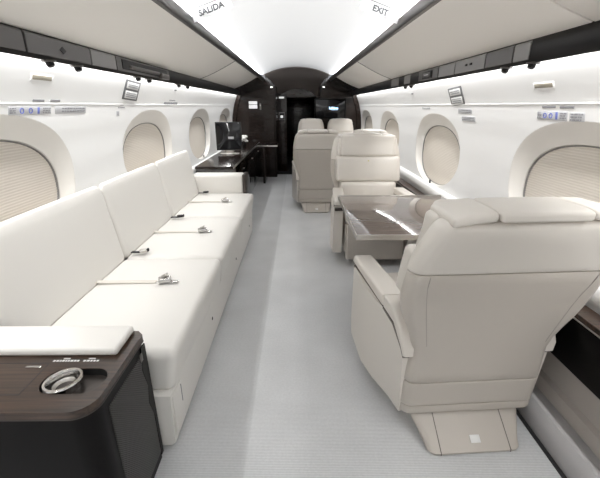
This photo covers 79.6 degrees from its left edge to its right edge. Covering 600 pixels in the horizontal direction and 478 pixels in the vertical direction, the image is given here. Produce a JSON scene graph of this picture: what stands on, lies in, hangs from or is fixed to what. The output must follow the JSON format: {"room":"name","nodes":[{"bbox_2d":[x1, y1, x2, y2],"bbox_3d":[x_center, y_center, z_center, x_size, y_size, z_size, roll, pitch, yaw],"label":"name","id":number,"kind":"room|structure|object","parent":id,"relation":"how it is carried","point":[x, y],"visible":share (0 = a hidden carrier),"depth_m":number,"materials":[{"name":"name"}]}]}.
{"room":"aircraft cabin","nodes":[
{"label":"aircraft cabin","id":0,"kind":"room"},
{"bbox_2d":[0,52,236,192],"bbox_3d":[-1.126,-0.455,1.901,0.124,0.855,9.900,0,20,0],"label":"wall","id":1,"kind":"structure","parent":0,"point":[93,139],"depth_m":2.04,"materials":[{"name":"white plastic"}]},
{"bbox_2d":[0,24,25,50],"bbox_3d":[-1.004,-0.628,1.060,0.006,0.076,0.528,0,20,0],"label":"panel","id":2,"kind":"object","parent":1,"relation":"attached to","point":[10,37],"visible":1,"depth_m":1.25,"materials":[{"name":"grey plastic"}]},
{"bbox_2d":[8,106,50,114],"bbox_3d":[-1.139,-0.544,1.526,0.010,0.033,0.260,0,20,0],"label":"placard","id":3,"kind":"object","parent":1,"relation":"attached to","point":[12,110],"visible":1,"depth_m":1.51,"materials":[{"name":"grey plastic"}]},
{"bbox_2d":[0,114,74,221],"bbox_3d":[-1.187,-0.183,1.415,0.093,0.582,1.010,0,20,0],"label":"window","id":4,"kind":"structure","parent":1,"relation":"in","point":[37,169],"depth_m":1.62,"materials":[{"name":"white plastic"}]},
{"bbox_2d":[0,140,56,221],"bbox_3d":[-1.221,-0.139,1.430,0.026,0.490,0.858,0,20,0],"label":"shade","id":5,"kind":"object","parent":4,"relation":"attached to","point":[28,168],"depth_m":1.61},
{"bbox_2d":[33,99,43,101],"bbox_3d":[-1.129,-0.598,1.555,0.004,0.010,0.075,0,20,0],"label":"strip","id":6,"kind":"object","parent":1,"relation":"attached to","point":[34,100],"visible":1,"depth_m":1.55,"materials":[{"name":"grey"}]},
{"bbox_2d":[30,73,53,82],"bbox_3d":[-1.094,-0.684,1.529,0.011,0.028,0.145,0,20,0],"label":"air vent","id":7,"kind":"object","parent":1,"relation":"in","point":[33,77],"visible":1,"depth_m":1.52,"materials":[{"name":"white plastic"}]},
{"bbox_2d":[40,59,55,67],"bbox_3d":[-1.022,-0.713,1.465,0.056,0.028,0.056,0,20,0],"label":"air vent","id":8,"kind":"object","parent":1,"relation":"attached to","point":[50,63],"visible":0.98,"depth_m":1.45,"materials":[{"name":"grey plastic"}]},
{"bbox_2d":[22,30,90,64],"bbox_3d":[-1.007,-0.800,1.524,0.009,0.076,0.438,0,20,0],"label":"panel","id":9,"kind":"object","parent":1,"relation":"attached to","point":[35,43],"visible":1,"depth_m":1.48,"materials":[{"name":"grey plastic"}]},
{"bbox_2d":[55,106,85,113],"bbox_3d":[-1.141,-0.645,1.798,0.010,0.033,0.260,0,20,0],"label":"placard","id":10,"kind":"object","parent":1,"relation":"attached to","point":[58,109],"visible":1,"depth_m":1.78,"materials":[{"name":"grey plastic"}]},
{"bbox_2d":[62,108,84,111],"bbox_3d":[-1.139,-0.653,1.817,0.001,0.019,0.200,14,20,-6],"label":"print","id":11,"kind":"object","parent":10,"relation":"on","point":[62,108],"depth_m":1.81},
{"bbox_2d":[70,65,83,71],"bbox_3d":[-1.023,-0.782,1.653,0.056,0.028,0.056,0,20,0],"label":"air vent","id":12,"kind":"object","parent":1,"relation":"attached to","point":[78,68],"visible":0.97,"depth_m":1.64,"materials":[{"name":"grey plastic"}]},
{"bbox_2d":[89,48,116,69],"bbox_3d":[-1.011,-0.923,1.857,0.006,0.076,0.248,0,20,0],"label":"panel","id":13,"kind":"object","parent":1,"relation":"attached to","point":[99,58],"visible":1,"depth_m":1.84,"materials":[{"name":"grey plastic"}]},
{"bbox_2d":[0,102,233,105],"bbox_3d":[-1.134,-0.682,1.817,0.002,0.006,9.900,0,20,0],"label":"trim","id":14,"kind":"structure","parent":1,"relation":"attached to","point":[0,102],"depth_m":1.91,"materials":[{"name":"white plastic"}]},
{"bbox_2d":[0,0,234,78],"bbox_3d":[-0.888,-1.249,2.356,0.468,0.186,2.898,0,20,0],"label":"bin","id":15,"kind":"object","parent":1,"relation":"attached to","point":[143,31],"visible":0.95,"depth_m":1.68,"materials":[{"name":"white plastic"}]},
{"bbox_2d":[0,22,240,95],"bbox_3d":[-1.021,-0.885,1.743,0.022,0.108,9.900,0,20,0],"label":"trim","id":16,"kind":"structure","parent":1,"relation":"attached to","point":[175,77],"depth_m":2.22,"materials":[{"name":"black plastic"}]},
{"bbox_2d":[122,79,140,100],"bbox_3d":[-1.107,-0.976,2.369,0.048,0.127,0.230,-1,20,-1],"label":"sign","id":17,"kind":"object","parent":1,"relation":"attached to","point":[131,89],"visible":1,"depth_m":2.36,"materials":[{"name":"grey plastic"}]},
{"bbox_2d":[115,56,169,79],"bbox_3d":[-1.000,-1.120,2.392,0.037,0.076,0.868,0,20,0],"label":"panel","id":18,"kind":"object","parent":1,"relation":"attached to","point":[123,64],"visible":1,"depth_m":2.27,"materials":[{"name":"grey plastic"}]},
{"bbox_2d":[123,110,171,171],"bbox_3d":[-1.201,-0.730,2.897,0.093,0.582,1.010,0,20,0],"label":"window","id":19,"kind":"structure","parent":1,"relation":"in","point":[147,139],"depth_m":2.88,"materials":[{"name":"white plastic"}]},
{"bbox_2d":[123,123,163,171],"bbox_3d":[-1.234,-0.687,2.912,0.026,0.490,0.858,0,20,0],"label":"shade","id":20,"kind":"object","parent":19,"relation":"attached to","point":[143,143],"depth_m":2.84,"materials":[{"name":"beige fabric"}]},
{"bbox_2d":[164,100,177,104],"bbox_3d":[-1.141,-1.209,3.189,0.015,0.043,0.360,0,20,0],"label":"wall label","id":21,"kind":"object","parent":1,"relation":"attached to","point":[171,103],"visible":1,"depth_m":3.20,"materials":[{"name":"grey plastic"}]},
{"bbox_2d":[164,102,177,104],"bbox_3d":[-1.144,-1.200,3.192,0.001,0.025,0.360,18,19,-7],"label":"print","id":22,"kind":"object","parent":21,"relation":"attached to","point":[171,103],"depth_m":3.20,"materials":[{"name":"grey"}]},
{"bbox_2d":[189,109,209,158],"bbox_3d":[-1.214,-1.278,4.379,0.093,0.582,1.010,0,20,0],"label":"window","id":23,"kind":"structure","parent":1,"relation":"in","point":[199,128],"depth_m":4.49,"materials":[{"name":"white plastic"}]},
{"bbox_2d":[189,117,204,157],"bbox_3d":[-1.247,-1.234,4.394,0.026,0.490,0.858,0,20,0],"label":"shade","id":24,"kind":"object","parent":23,"relation":"attached to","point":[197,124],"depth_m":4.41,"materials":[{"name":"beige fabric"}]},
{"bbox_2d":[219,108,229,121],"bbox_3d":[-1.227,-1.825,5.861,0.093,0.582,1.010,0,20,0],"label":"window","id":25,"kind":"structure","parent":1,"relation":"in","point":[225,115],"depth_m":5.95,"materials":[{"name":"white plastic"}]},
{"bbox_2d":[219,115,225,121],"bbox_3d":[-1.260,-1.782,5.876,0.026,0.490,0.858,0,20,0],"label":"shade","id":26,"kind":"object","parent":25,"relation":"attached to","point":[222,118],"depth_m":5.86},
{"bbox_2d":[202,61,256,87],"bbox_3d":[-0.909,-2.132,4.748,0.468,0.186,2.198,0,20,0],"label":"bin","id":27,"kind":"object","parent":1,"relation":"attached to","point":[233,75],"visible":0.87,"depth_m":4.43,"materials":[{"name":"white plastic"}]},
{"bbox_2d":[235,77,261,90],"bbox_3d":[-0.883,-2.690,6.250,0.388,0.185,0.995,0,20,0],"label":"trim","id":28,"kind":"structure","parent":1,"relation":"attached to","point":[257,80],"depth_m":6.23,"materials":[{"name":"black plastic"}]},
{"bbox_2d":[124,150,221,260],"bbox_3d":[-1.161,0.223,2.151,0.042,0.650,9.900,0,20,0],"label":"wall","id":29,"kind":"structure","parent":0,"point":[193,167],"depth_m":4.15,"materials":[{"name":"white plastic"}]},
{"bbox_2d":[273,85,278,176],"bbox_3d":[-0.470,-2.469,8.039,0.040,1.620,3.000,0,20,0],"label":"wall","id":30,"kind":"structure","parent":0,"point":[275,93],"depth_m":6.75,"materials":[{"name":"brown wood"}]},
{"bbox_2d":[277,94,287,170],"bbox_3d":[-0.353,-2.143,7.330,0.180,1.500,0.037,0,20,0],"label":"wall","id":31,"kind":"structure","parent":0,"point":[282,102],"depth_m":7.31,"materials":[{"name":"brown wood"}]},
{"bbox_2d":[279,112,284,119],"bbox_3d":[-0.363,-2.453,7.188,0.120,0.150,0.009,0,20,0],"label":"fitting","id":32,"kind":"object","parent":31,"relation":"attached to","point":[281,114],"visible":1,"depth_m":7.19,"materials":[{"name":"grey plastic"}]},
{"bbox_2d":[187,0,405,73],"bbox_3d":[-0.018,-1.328,1.801,1.210,0.147,10.300,0,20,0],"label":"ceiling","id":33,"kind":"structure","parent":0,"point":[320,35],"depth_m":3.13,"materials":[{"name":"white plastic"}]},
{"bbox_2d":[152,0,263,80],"bbox_3d":[-0.635,-1.174,1.853,0.035,0.055,10.300,0,20,0],"label":"trim","id":34,"kind":"structure","parent":33,"relation":"attached to","point":[170,6],"depth_m":2.26,"materials":[{"name":"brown metal"}]},
{"bbox_2d":[189,0,232,21],"bbox_3d":[-0.501,-1.306,2.060,0.248,0.141,0.139,0,20,0],"label":"exit sign","id":35,"kind":"object","parent":33,"relation":"attached to","point":[211,8],"visible":1,"depth_m":2.01,"materials":[{"name":"white plastic"}]},
{"bbox_2d":[174,0,262,73],"bbox_3d":[-0.948,-1.101,1.877,0.660,0.364,10.300,0,20,0],"label":"cove","id":36,"kind":"object","parent":33,"relation":"attached to","point":[184,4],"visible":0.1,"depth_m":2.92,"materials":[{"name":"white plastic"}]},
{"bbox_2d":[330,0,418,73],"bbox_3d":[0.912,-1.106,1.892,0.660,0.364,10.300,0,20,0],"label":"cove","id":37,"kind":"object","parent":33,"relation":"attached to","point":[407,4],"visible":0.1,"depth_m":2.90,"materials":[{"name":"white plastic"}]},
{"bbox_2d":[359,0,401,23],"bbox_3d":[0.461,-1.319,2.096,0.248,0.141,0.139,0,20,0],"label":"exit sign","id":38,"kind":"object","parent":33,"relation":"attached to","point":[370,6],"visible":1,"depth_m":2.04,"materials":[{"name":"white plastic"}]},
{"bbox_2d":[329,0,440,80],"bbox_3d":[0.600,-1.178,1.862,0.035,0.055,10.300,0,20,0],"label":"trim","id":39,"kind":"structure","parent":33,"relation":"attached to","point":[421,6],"depth_m":2.26,"materials":[{"name":"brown metal"}]},
{"bbox_2d":[265,67,327,95],"bbox_3d":[-0.064,-3.091,7.098,1.240,0.560,0.020,0,20,0],"label":"wall","id":40,"kind":"structure","parent":0,"point":[293,92],"depth_m":7.15,"materials":[{"name":"brown wood"}]},
{"bbox_2d":[240,79,352,94],"bbox_3d":[-0.061,-2.818,6.762,2.200,0.360,0.040,0,20,0],"label":"wall","id":41,"kind":"structure","parent":0,"point":[265,84],"depth_m":6.73,"materials":[{"name":"brown wood"}]},
{"bbox_2d":[237,87,356,176],"bbox_3d":[-0.058,-1.950,6.662,2.404,1.600,0.050,0,20,0],"label":"wall","id":42,"kind":"structure","parent":0,"point":[257,124],"depth_m":6.54,"materials":[{"name":"brown wood"}]},
{"bbox_2d":[232,95,240,121],"bbox_3d":[-1.135,-2.152,6.518,0.189,0.840,0.058,0,20,0],"label":"trim","id":43,"kind":"structure","parent":42,"relation":"attached to","point":[235,109],"depth_m":6.43,"materials":[{"name":"brown wood"}]},
{"bbox_2d":[249,101,256,107],"bbox_3d":[-0.842,-2.405,6.457,0.150,0.121,0.003,0,20,0],"label":"sign","id":44,"kind":"object","parent":42,"relation":"attached to","point":[250,102],"visible":1,"depth_m":6.45,"materials":[{"name":"white plastic"}]},
{"bbox_2d":[314,99,345,118],"bbox_3d":[0.543,-2.344,6.474,0.560,0.340,0.035,0,20,0],"label":"wall monitor","id":45,"kind":"object","parent":42,"relation":"attached to","point":[324,108],"visible":1,"depth_m":6.46,"materials":[{"name":"black glass"}]},
{"bbox_2d":[352,95,360,128],"bbox_3d":[1.020,-2.158,6.535,0.189,0.840,0.058,0,20,0],"label":"trim","id":46,"kind":"structure","parent":42,"relation":"attached to","point":[358,113],"depth_m":6.46,"materials":[{"name":"brown wood"}]},
{"bbox_2d":[264,67,329,96],"bbox_3d":[-0.062,-2.983,6.881,1.240,0.514,0.403,0,20,0],"label":"ceiling","id":47,"kind":"structure","parent":0,"point":[284,79],"depth_m":6.87,"materials":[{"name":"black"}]},
{"bbox_2d":[287,99,312,155],"bbox_3d":[-0.063,-3.036,9.459,0.880,1.700,0.050,0,20,0],"label":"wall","id":48,"kind":"structure","parent":0,"point":[297,109],"depth_m":9.37,"materials":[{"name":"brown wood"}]},
{"bbox_2d":[287,96,317,98],"bbox_3d":[-0.053,-3.216,8.214,0.880,0.020,2.260,0,20,0],"label":"ceiling","id":49,"kind":"structure","parent":0,"point":[288,97],"depth_m":7.22,"materials":[{"name":"brown wood"}]},
{"bbox_2d":[313,85,322,119],"bbox_3d":[0.370,-2.471,8.046,0.040,1.620,3.000,0,20,0],"label":"wall","id":50,"kind":"structure","parent":0,"point":[321,86],"depth_m":6.96,"materials":[{"name":"brown wood"}]},
{"bbox_2d":[154,156,561,477],"bbox_3d":[-0.031,-0.058,3.923,2.700,0.050,13.400,0,20,0],"label":"floor","id":51,"kind":"structure","parent":0,"point":[284,389],"depth_m":1.72,"materials":[{"name":"grey carpet"}]},
{"bbox_2d":[0,326,163,477],"bbox_3d":[-0.829,0.624,1.155,0.602,0.590,0.349,0,20,0],"label":"console","id":52,"kind":"object","parent":51,"relation":"on","point":[76,401],"visible":1,"depth_m":1.03,"materials":[{"name":"brown wood"}]},
{"bbox_2d":[0,331,142,419],"bbox_3d":[-0.826,0.415,1.078,0.593,0.085,0.348,0,20,0],"label":"countertop","id":53,"kind":"structure","parent":52,"relation":"on","point":[31,404],"depth_m":0.99,"materials":[{"name":"brown wood"}]},
{"bbox_2d":[39,368,106,393],"bbox_3d":[-0.632,0.430,1.019,0.171,0.091,0.102,0,20,0],"label":"cup holder","id":54,"kind":"object","parent":52,"relation":"on","point":[56,380],"depth_m":1.02,"materials":[{"name":"silver metal"}]},
{"bbox_2d":[109,353,160,477],"bbox_3d":[-0.533,0.637,1.190,0.008,0.470,0.235,0,20,0],"label":"panel","id":55,"kind":"object","parent":52,"relation":"attached to","point":[133,418],"depth_m":1.16,"materials":[{"name":"grey"}]},
{"bbox_2d":[0,150,252,444],"bbox_3d":[-0.800,-0.070,2.595,0.664,0.862,2.810,0,20,0],"label":"sofa","id":56,"kind":"object","parent":51,"relation":"on","point":[184,235],"visible":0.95,"depth_m":1.77,"materials":[{"name":"white leather"}]},
{"bbox_2d":[0,186,123,325],"bbox_3d":[-1.071,0.068,1.644,0.106,0.461,0.880,0,20,0],"label":"cushion","id":57,"kind":"object","parent":56,"relation":"on","point":[53,255],"depth_m":1.55,"materials":[{"name":"white leather"}]},
{"bbox_2d":[99,163,170,257],"bbox_3d":[-1.078,-0.231,2.453,0.106,0.461,0.835,0,20,0],"label":"cushion","id":58,"kind":"object","parent":56,"relation":"on","point":[137,202],"depth_m":2.33,"materials":[{"name":"white leather"}]},
{"bbox_2d":[51,259,220,389],"bbox_3d":[-0.750,0.350,1.751,0.580,0.205,0.881,0,20,0],"label":"seat cushion","id":59,"kind":"object","parent":56,"relation":"on","point":[171,316],"depth_m":1.62,"materials":[{"name":"white leather"}]},
{"bbox_2d":[155,150,197,216],"bbox_3d":[-1.085,-0.524,3.246,0.106,0.461,0.845,0,20,0],"label":"cushion","id":60,"kind":"object","parent":56,"relation":"on","point":[179,182],"depth_m":3.14,"materials":[{"name":"white leather"}]},
{"bbox_2d":[127,218,241,280],"bbox_3d":[-0.757,0.051,2.560,0.580,0.205,0.836,0,20,0],"label":"seat cushion","id":61,"kind":"object","parent":56,"relation":"on","point":[173,238],"depth_m":2.40,"materials":[{"name":"white leather"}]},
{"bbox_2d":[174,193,252,234],"bbox_3d":[-0.765,-0.242,3.353,0.580,0.205,0.846,0,20,0],"label":"seat cushion","id":62,"kind":"object","parent":56,"relation":"on","point":[200,205],"depth_m":3.21,"materials":[{"name":"white leather"}]},
{"bbox_2d":[195,142,259,193],"bbox_3d":[-0.948,-0.990,5.393,0.424,0.640,2.900,0,20,0],"label":"credenza","id":63,"kind":"object","parent":51,"relation":"on","point":[247,160],"visible":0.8,"depth_m":4.81,"materials":[{"name":"brown wood"}]},
{"bbox_2d":[195,142,258,168],"bbox_3d":[-0.950,-1.276,5.288,0.420,0.030,2.900,0,20,0],"label":"countertop","id":64,"kind":"structure","parent":63,"relation":"on","point":[218,161],"depth_m":4.45,"materials":[{"name":"brown wood"}]},
{"bbox_2d":[215,122,241,153],"bbox_3d":[-0.967,-1.373,4.900,0.345,0.420,0.100,-2,20,-4],"label":"television","id":65,"kind":"object","parent":63,"relation":"on","point":[228,134],"visible":1,"depth_m":4.88,"materials":[{"name":"black"}]},
{"bbox_2d":[242,135,247,146],"bbox_3d":[-0.886,-1.565,5.756,0.124,0.185,0.124,19,27,41],"label":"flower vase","id":66,"kind":"object","parent":63,"relation":"on","point":[244,137],"visible":0.94,"depth_m":5.72,"materials":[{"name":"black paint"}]},
{"bbox_2d":[256,143,278,182],"bbox_3d":[-0.562,-1.347,6.392,0.364,0.658,0.446,0,20,0],"label":"desk leaf","id":67,"kind":"object","parent":51,"relation":"on","point":[263,145],"visible":1,"depth_m":6.25,"materials":[{"name":"brown wood"}]},
{"bbox_2d":[298,118,323,130],"bbox_3d":[0.186,-1.362,5.809,0.483,1.090,0.818,0,20,0],"label":"seat","id":68,"kind":"object","parent":51,"relation":"on","point":[308,123],"visible":0.27,"depth_m":5.83,"materials":[{"name":"grey leather"}]},
{"bbox_2d":[292,129,338,212],"bbox_3d":[0.205,-0.927,4.725,0.630,1.024,0.818,0,20,0],"label":"seat","id":69,"kind":"object","parent":51,"relation":"on","point":[312,183],"visible":0.77,"depth_m":4.47,"materials":[{"name":"grey leather"}]},
{"bbox_2d":[327,118,353,133],"bbox_3d":[0.671,-1.363,5.812,0.483,1.090,0.818,0,20,0],"label":"seat","id":70,"kind":"object","parent":51,"relation":"on","point":[341,125],"visible":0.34,"depth_m":5.83,"materials":[{"name":"grey leather"}]},
{"bbox_2d":[353,129,386,132],"bbox_3d":[0.825,-0.928,4.729,0.512,1.024,0.818,0,20,0],"label":"seat","id":71,"kind":"object","parent":51,"relation":"on","point":[357,130],"visible":0.16,"depth_m":4.18,"materials":[{"name":"grey leather"}]},
{"bbox_2d":[330,132,416,259],"bbox_3d":[0.623,-0.397,3.259,0.710,1.046,0.818,0,20,0],"label":"seat","id":72,"kind":"object","parent":51,"relation":"on","point":[362,163],"visible":0.76,"depth_m":3.27,"materials":[{"name":"beige leather"}]},
{"bbox_2d":[351,197,599,455],"bbox_3d":[0.666,0.254,1.546,0.732,1.013,0.818,-1,20,-3],"label":"seat","id":73,"kind":"object","parent":51,"relation":"on","point":[458,339],"visible":1,"depth_m":1.26,"materials":[{"name":"beige leather"}]},
{"bbox_2d":[387,272,397,282],"bbox_3d":[0.659,0.308,1.698,0.525,0.146,0.520,-1,20,-3],"label":"seat cushion","id":74,"kind":"object","parent":73,"relation":"on","point":[394,275],"depth_m":1.84,"materials":[{"name":"grey leather"}]},
{"bbox_2d":[356,51,599,198],"bbox_3d":[1.094,-0.461,1.918,0.124,0.855,9.900,0,20,0],"label":"wall","id":75,"kind":"structure","parent":0,"point":[489,144],"depth_m":2.12,"materials":[{"name":"white plastic"}]},
{"bbox_2d":[331,78,357,90],"bbox_3d":[0.769,-2.695,6.263,0.388,0.185,0.995,0,20,0],"label":"trim","id":76,"kind":"structure","parent":75,"relation":"attached to","point":[337,81],"depth_m":6.26,"materials":[{"name":"black plastic"}]},
{"bbox_2d":[336,62,389,88],"bbox_3d":[0.822,-2.146,4.785,0.468,0.186,2.148,0,20,0],"label":"bin","id":77,"kind":"object","parent":75,"relation":"attached to","point":[358,76],"visible":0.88,"depth_m":4.49,"materials":[{"name":"white plastic"}]},
{"bbox_2d":[362,110,372,128],"bbox_3d":[1.126,-1.860,6.039,0.088,0.582,1.010,0,20,0],"label":"window","id":78,"kind":"structure","parent":75,"relation":"in","point":[366,117],"depth_m":6.17,"materials":[{"name":"white plastic"}]},
{"bbox_2d":[365,116,372,128],"bbox_3d":[1.159,-1.817,6.055,0.021,0.490,0.858,0,20,0],"label":"shade","id":79,"kind":"object","parent":78,"relation":"attached to","point":[368,120],"depth_m":6.09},
{"bbox_2d":[380,111,398,143],"bbox_3d":[1.139,-1.327,4.595,0.088,0.582,1.010,0,20,0],"label":"window","id":80,"kind":"structure","parent":75,"relation":"in","point":[389,123],"depth_m":4.62,"materials":[{"name":"white"}]},
{"bbox_2d":[385,119,398,143],"bbox_3d":[1.172,-1.283,4.611,0.021,0.490,0.858,0,20,0],"label":"shade","id":81,"kind":"object","parent":80,"relation":"attached to","point":[391,125],"depth_m":4.55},
{"bbox_2d":[391,77,399,86],"bbox_3d":[0.961,-1.580,3.636,0.006,0.076,0.288,0,20,0],"label":"panel","id":82,"kind":"object","parent":75,"relation":"attached to","point":[395,82],"visible":1,"depth_m":3.61,"materials":[{"name":"grey plastic"}]},
{"bbox_2d":[404,74,410,83],"bbox_3d":[0.965,-1.431,3.233,0.006,0.076,0.188,0,20,0],"label":"panel","id":83,"kind":"object","parent":75,"relation":"attached to","point":[407,78],"visible":1,"depth_m":3.22,"materials":[{"name":"grey plastic"}]},
{"bbox_2d":[418,67,438,81],"bbox_3d":[0.963,-1.244,2.726,0.019,0.076,0.428,0,20,0],"label":"panel","id":84,"kind":"object","parent":75,"relation":"attached to","point":[432,73],"visible":1,"depth_m":2.68,"materials":[{"name":"grey plastic"}]},
{"bbox_2d":[416,113,459,185],"bbox_3d":[1.152,-0.762,3.066,0.088,0.582,1.010,0,20,0],"label":"window","id":85,"kind":"structure","parent":75,"relation":"in","point":[437,139],"depth_m":3.10,"materials":[{"name":"white plastic"}]},
{"bbox_2d":[423,126,459,184],"bbox_3d":[1.186,-0.719,3.082,0.021,0.490,0.858,0,20,0],"label":"shade","id":86,"kind":"object","parent":85,"relation":"attached to","point":[441,146],"depth_m":3.06,"materials":[{"name":"beige fabric"}]},
{"bbox_2d":[438,62,455,77],"bbox_3d":[0.972,-1.119,2.388,0.006,0.076,0.268,0,20,0],"label":"panel","id":87,"kind":"object","parent":75,"relation":"attached to","point":[448,69],"visible":1,"depth_m":2.37,"materials":[{"name":"grey plastic"}]},
{"bbox_2d":[448,86,464,105],"bbox_3d":[1.077,-0.983,2.482,0.048,0.127,0.230,0,20,1],"label":"sign","id":88,"kind":"object","parent":75,"relation":"attached to","point":[456,96],"visible":1,"depth_m":2.47,"materials":[{"name":"grey"}]},
{"bbox_2d":[458,109,471,113],"bbox_3d":[1.108,-0.859,2.422,0.009,0.031,0.210,0,20,0],"label":"placard","id":89,"kind":"object","parent":75,"relation":"attached to","point":[461,111],"visible":1,"depth_m":2.41,"materials":[{"name":"grey plastic"}]},
{"bbox_2d":[462,116,474,121],"bbox_3d":[1.117,-0.798,2.391,0.008,0.033,0.200,0,20,0],"label":"placard","id":90,"kind":"object","parent":75,"relation":"attached to","point":[464,118],"visible":1,"depth_m":2.38,"materials":[{"name":"grey plastic"}]},
{"bbox_2d":[454,53,486,73],"bbox_3d":[0.973,-1.003,2.074,0.010,0.076,0.378,0,20,0],"label":"panel","id":91,"kind":"object","parent":75,"relation":"attached to","point":[477,62],"visible":1,"depth_m":2.04,"materials":[{"name":"grey plastic"}]},
{"bbox_2d":[358,0,592,78],"bbox_3d":[0.843,-1.294,2.478,0.468,0.186,2.768,0,20,0],"label":"bin","id":92,"kind":"object","parent":75,"relation":"attached to","point":[450,31],"visible":0.95,"depth_m":1.72,"materials":[{"name":"white plastic"}]},
{"bbox_2d":[353,20,599,95],"bbox_3d":[0.989,-0.891,1.759,0.022,0.108,9.900,0,20,0],"label":"trim","id":93,"kind":"structure","parent":75,"relation":"attached to","point":[583,39],"depth_m":1.42,"materials":[{"name":"black plastic"}]},
{"bbox_2d":[359,102,599,105],"bbox_3d":[1.102,-0.688,1.834,0.002,0.006,9.900,0,20,0],"label":"trim","id":94,"kind":"structure","parent":75,"relation":"attached to","point":[584,102],"depth_m":1.85,"materials":[{"name":"white plastic"}]},
{"bbox_2d":[485,45,514,67],"bbox_3d":[0.978,-0.890,1.769,0.006,0.076,0.248,0,20,0],"label":"panel","id":95,"kind":"object","parent":75,"relation":"attached to","point":[503,56],"visible":1,"depth_m":1.75,"materials":[{"name":"grey plastic"}]},
{"bbox_2d":[500,67,512,73],"bbox_3d":[0.992,-0.813,1.734,0.056,0.028,0.056,0,20,0],"label":"air vent","id":96,"kind":"object","parent":75,"relation":"attached to","point":[505,70],"visible":0.98,"depth_m":1.72,"materials":[{"name":"grey plastic"}]},
{"bbox_2d":[513,40,532,62],"bbox_3d":[0.979,-0.823,1.586,0.006,0.076,0.118,0,20,0],"label":"panel","id":97,"kind":"object","parent":75,"relation":"attached to","point":[522,51],"visible":1,"depth_m":1.58,"materials":[{"name":"grey plastic"}]},
{"bbox_2d":[526,61,540,68],"bbox_3d":[0.994,-0.740,1.537,0.056,0.028,0.056,0,20,0],"label":"air vent","id":98,"kind":"object","parent":75,"relation":"attached to","point":[530,65],"visible":0.98,"depth_m":1.52,"materials":[{"name":"grey plastic"}]},
{"bbox_2d":[533,81,554,89],"bbox_3d":[1.077,-0.679,1.593,0.012,0.028,0.145,0,20,0],"label":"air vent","id":99,"kind":"object","parent":75,"relation":"in","point":[541,85],"visible":1,"depth_m":1.58,"materials":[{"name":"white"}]},
{"bbox_2d":[537,111,567,120],"bbox_3d":[1.116,-0.548,1.599,0.008,0.038,0.200,0,20,0],"label":"placard","id":100,"kind":"object","parent":75,"relation":"attached to","point":[543,115],"visible":1,"depth_m":1.59,"materials":[{"name":"grey plastic"}]},
{"bbox_2d":[508,121,599,202],"bbox_3d":[1.166,-0.186,1.509,0.088,0.582,1.010,0,20,0],"label":"window","id":101,"kind":"structure","parent":75,"relation":"in","point":[561,159],"depth_m":1.65,"materials":[{"name":"white plastic"}]},
{"bbox_2d":[525,145,599,202],"bbox_3d":[1.200,-0.143,1.525,0.021,0.490,0.858,0,20,0],"label":"shade","id":102,"kind":"object","parent":101,"relation":"attached to","point":[550,170],"depth_m":1.64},
{"bbox_2d":[560,106,573,108],"bbox_3d":[1.110,-0.548,1.497,0.003,0.010,0.085,0,20,0],"label":"strip","id":103,"kind":"object","parent":75,"relation":"attached to","point":[561,107],"visible":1,"depth_m":1.50,"materials":[{"name":"grey plastic"}]},
{"bbox_2d":[553,0,599,20],"bbox_3d":[0.873,-0.056,-0.876,0.468,0.184,4.378,0,20,0],"label":"bin","id":104,"kind":"object","parent":75,"relation":"attached to","point":[590,9],"visible":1,"depth_m":1.16,"materials":[{"name":"white plastic"}]},
{"bbox_2d":[569,112,584,121],"bbox_3d":[1.118,-0.492,1.454,0.008,0.036,0.085,0,20,0],"label":"placard","id":105,"kind":"object","parent":75,"relation":"attached to","point":[574,116],"visible":1,"depth_m":1.45,"materials":[{"name":"grey plastic"}]},
{"bbox_2d":[570,114,582,120],"bbox_3d":[1.116,-0.492,1.454,0.001,0.028,0.070,-9,20,3],"label":"print","id":106,"kind":"object","parent":105,"relation":"attached to","point":[570,114],"depth_m":1.46},
{"bbox_2d":[400,166,599,314],"bbox_3d":[1.129,0.217,2.169,0.042,0.650,9.900,0,20,0],"label":"wall","id":107,"kind":"structure","parent":0,"point":[422,185],"depth_m":3.07,"materials":[{"name":"white plastic"}]},
{"bbox_2d":[396,178,599,459],"bbox_3d":[1.065,0.335,1.828,0.093,0.455,4.580,0,20,0],"label":"console","id":108,"kind":"object","parent":107,"relation":"attached to","point":[569,375],"visible":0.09,"depth_m":1.37,"materials":[{"name":"brown wood"}]},
{"bbox_2d":[338,195,445,239],"bbox_3d":[0.652,-0.112,2.229,0.750,0.122,0.860,0,20,0],"label":"table","id":109,"kind":"object","parent":108,"relation":"on","point":[369,217],"visible":0.54,"depth_m":2.15,"materials":[{"name":"brown wood"}]},
{"bbox_2d":[403,249,599,477],"bbox_3d":[1.046,0.473,2.263,0.155,0.104,9.900,0,20,0],"label":"baseboard","id":110,"kind":"structure","parent":107,"relation":"attached to","point":[565,446],"depth_m":1.39,"materials":[{"name":"grey plastic"}]},
{"bbox_2d":[516,408,566,477],"bbox_3d":[0.960,0.519,2.279,0.016,0.006,9.900,0,20,0],"label":"trim","id":111,"kind":"structure","parent":110,"relation":"attached to","point":[519,415],"depth_m":1.44,"materials":[{"name":"black"}]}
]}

